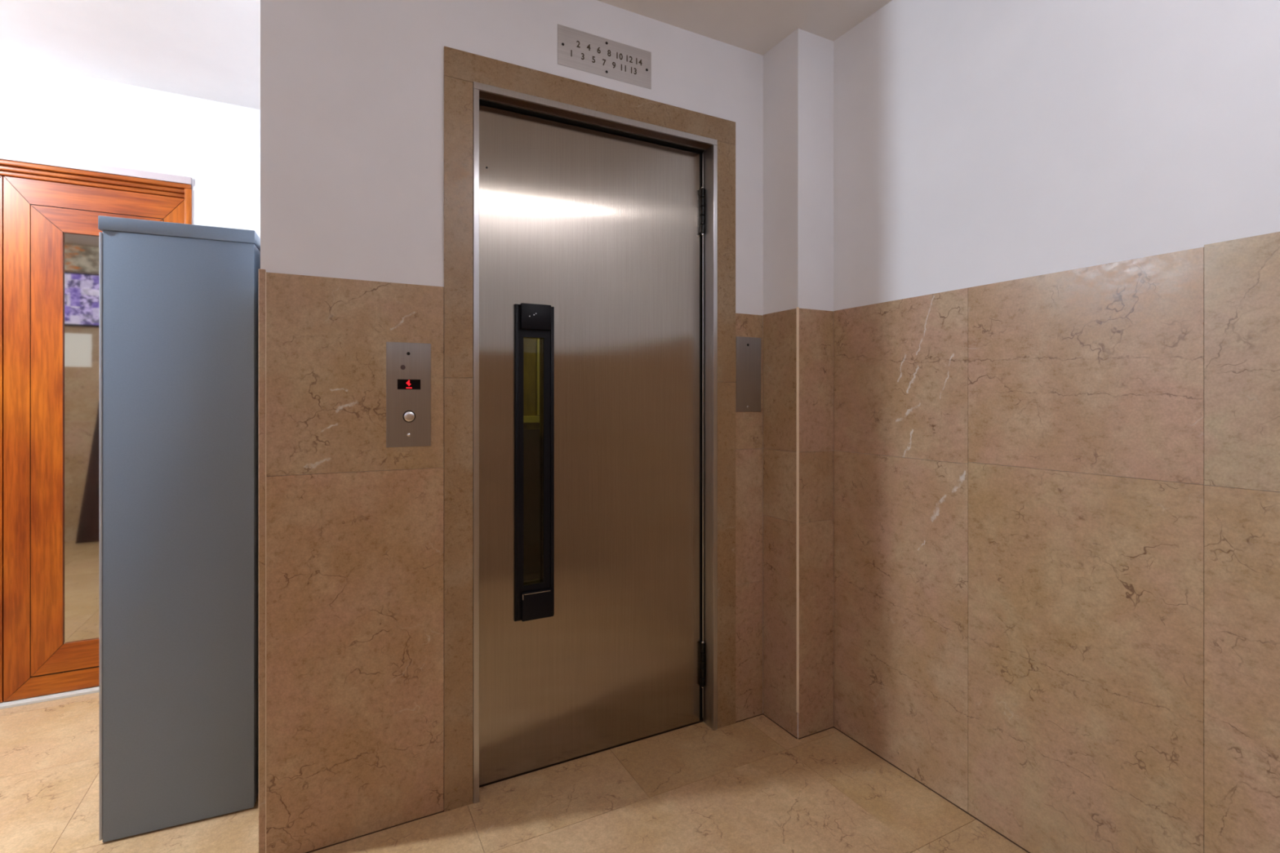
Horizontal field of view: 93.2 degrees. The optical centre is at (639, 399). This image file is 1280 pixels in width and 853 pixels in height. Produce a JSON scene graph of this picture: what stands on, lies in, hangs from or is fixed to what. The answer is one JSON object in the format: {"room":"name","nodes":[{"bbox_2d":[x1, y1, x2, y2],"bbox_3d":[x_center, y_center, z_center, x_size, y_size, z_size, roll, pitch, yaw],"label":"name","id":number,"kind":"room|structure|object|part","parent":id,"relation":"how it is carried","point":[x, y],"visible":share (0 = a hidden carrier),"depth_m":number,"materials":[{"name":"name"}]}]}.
{"room":"elevator lobby","nodes":[
{"label":"elevator lobby","id":0,"kind":"room"},
{"bbox_2d":[0,60,260,238],"bbox_3d":[-3.231,-0.054,1.908,3.840,2.428,0.140,0,0,-28],"label":"wall","id":1,"kind":"structure","parent":0,"point":[44,113],"depth_m":2.46,"materials":[{"name":"white paint"}]},
{"bbox_2d":[0,151,191,709],"bbox_3d":[-2.421,0.116,2.308,1.172,2.088,0.122,0,0,-28],"label":"door","id":2,"kind":"structure","parent":1,"relation":"in","point":[50,208],"depth_m":2.36,"materials":[{"name":"orange wood"}]},
{"bbox_3d":[-2.168,1.110,2.430,0.556,0.075,0.020,0,0,-28],"label":"rail","id":3,"kind":"part","parent":2,"relation":"part of","materials":[{"name":"brown wood"}]},
{"bbox_3d":[-2.168,1.014,2.430,0.403,0.107,0.020,0,0,-28],"label":"rail","id":4,"kind":"part","parent":2,"relation":"part of","materials":[{"name":"brown wood"}]},
{"bbox_3d":[-2.170,0.154,2.432,0.226,1.631,0.006,0,0,-28],"label":"glass pane","id":5,"kind":"part","parent":2,"relation":"part of","materials":[{"name":"clear glass"}]},
{"bbox_3d":[-2.168,-0.799,2.430,0.556,0.095,0.020,0,0,-28],"label":"rail","id":6,"kind":"part","parent":2,"relation":"part of","materials":[{"name":"brown wood"}]},
{"bbox_3d":[-2.400,-0.912,2.268,1.172,0.030,0.032,0,0,-28],"label":"frame","id":7,"kind":"part","parent":2,"relation":"part of","materials":[{"name":"grey"}]},
{"bbox_3d":[-2.168,-0.702,2.430,0.403,0.093,0.020,0,0,-28],"label":"rail","id":8,"kind":"part","parent":2,"relation":"part of","materials":[{"name":"brown wood"}]},
{"bbox_2d":[0,0,892,109],"bbox_3d":[-1.692,-1.319,0.752,5.697,0.100,3.534,0,0,-28],"label":"ceiling","id":9,"kind":"structure","parent":0,"point":[210,50],"depth_m":2.08,"materials":[{"name":"paint"}]},
{"bbox_2d":[258,0,763,852],"bbox_3d":[-0.446,-0.054,2.531,1.841,2.428,1.376,0,0,-28],"label":"wall","id":10,"kind":"structure","parent":0,"point":[351,525],"depth_m":1.61,"materials":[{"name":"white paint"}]},
{"bbox_2d":[386,342,431,447],"bbox_3d":[-0.632,-0.013,1.655,0.115,0.285,0.008,0,0,-28],"label":"panel","id":11,"kind":"object","parent":10,"relation":"attached to","point":[408,365],"visible":1,"depth_m":1.66,"materials":[{"name":"metal"}]},
{"bbox_2d":[444,45,735,812],"bbox_3d":[-0.111,0.084,1.947,1.007,2.152,0.033,0,0,-28],"label":"door surround","id":12,"kind":"object","parent":10,"relation":"attached to","point":[462,68],"visible":0.81,"depth_m":1.73,"materials":[{"name":"stone"}]},
{"bbox_2d":[472,81,717,803],"bbox_3d":[-0.139,0.123,1.999,0.845,2.073,0.156,0,0,-28],"label":"door","id":13,"kind":"structure","parent":10,"relation":"in","point":[595,233],"depth_m":1.96,"materials":[{"name":"metal"}]},
{"bbox_2d":[557,23,651,88],"bbox_3d":[-0.108,-1.093,1.936,0.328,0.123,0.004,0,0,-28],"label":"number plate","id":14,"kind":"object","parent":10,"relation":"attached to","point":[579,50],"visible":1,"depth_m":1.93,"materials":[{"name":"metal"}]},
{"bbox_2d":[736,336,760,412],"bbox_3d":[0.395,-0.090,2.194,0.112,0.271,0.004,0,0,-28],"label":"blank plate","id":15,"kind":"object","parent":10,"relation":"attached to","point":[748,348],"visible":1,"depth_m":2.19,"materials":[{"name":"metal"}]},
{"bbox_2d":[0,692,1027,852],"bbox_3d":[-1.704,1.190,0.774,5.697,0.060,3.584,0,0,-28],"label":"floor","id":16,"kind":"structure","parent":0,"point":[749,785],"depth_m":1.73,"materials":[{"name":"stone"}]},
{"bbox_2d":[97,215,260,842],"bbox_3d":[-1.312,0.342,1.774,0.357,1.637,0.303,0,0,-24],"label":"tall cabinet","id":17,"kind":"object","parent":16,"relation":"on","point":[179,303],"visible":0.88,"depth_m":1.64,"materials":[{"name":"grey metal"}]},
{"bbox_3d":[-1.461,0.356,1.704,0.006,1.583,0.287,0,0,-24],"label":"door","id":18,"kind":"part","parent":17,"relation":"part of","materials":[{"name":"grey metal"}]},
{"bbox_3d":[-1.308,-0.459,1.776,0.347,0.036,0.303,0,0,-24],"label":"lid","id":19,"kind":"part","parent":17,"relation":"part of","materials":[{"name":"grey metal"}]},
{"bbox_2d":[833,0,1279,852],"bbox_3d":[1.123,-0.054,1.460,0.151,2.428,2.180,0,0,-28],"label":"wall","id":20,"kind":"structure","parent":0,"point":[1056,223],"depth_m":1.48,"materials":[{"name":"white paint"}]},
{"bbox_2d":[762,28,833,739],"bbox_3d":[0.589,-0.054,2.195,0.216,2.428,0.190,0,0,-28],"label":"pilaster","id":21,"kind":"object","parent":20,"relation":"attached to","point":[798,70],"visible":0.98,"depth_m":2.11,"materials":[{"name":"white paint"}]}
]}

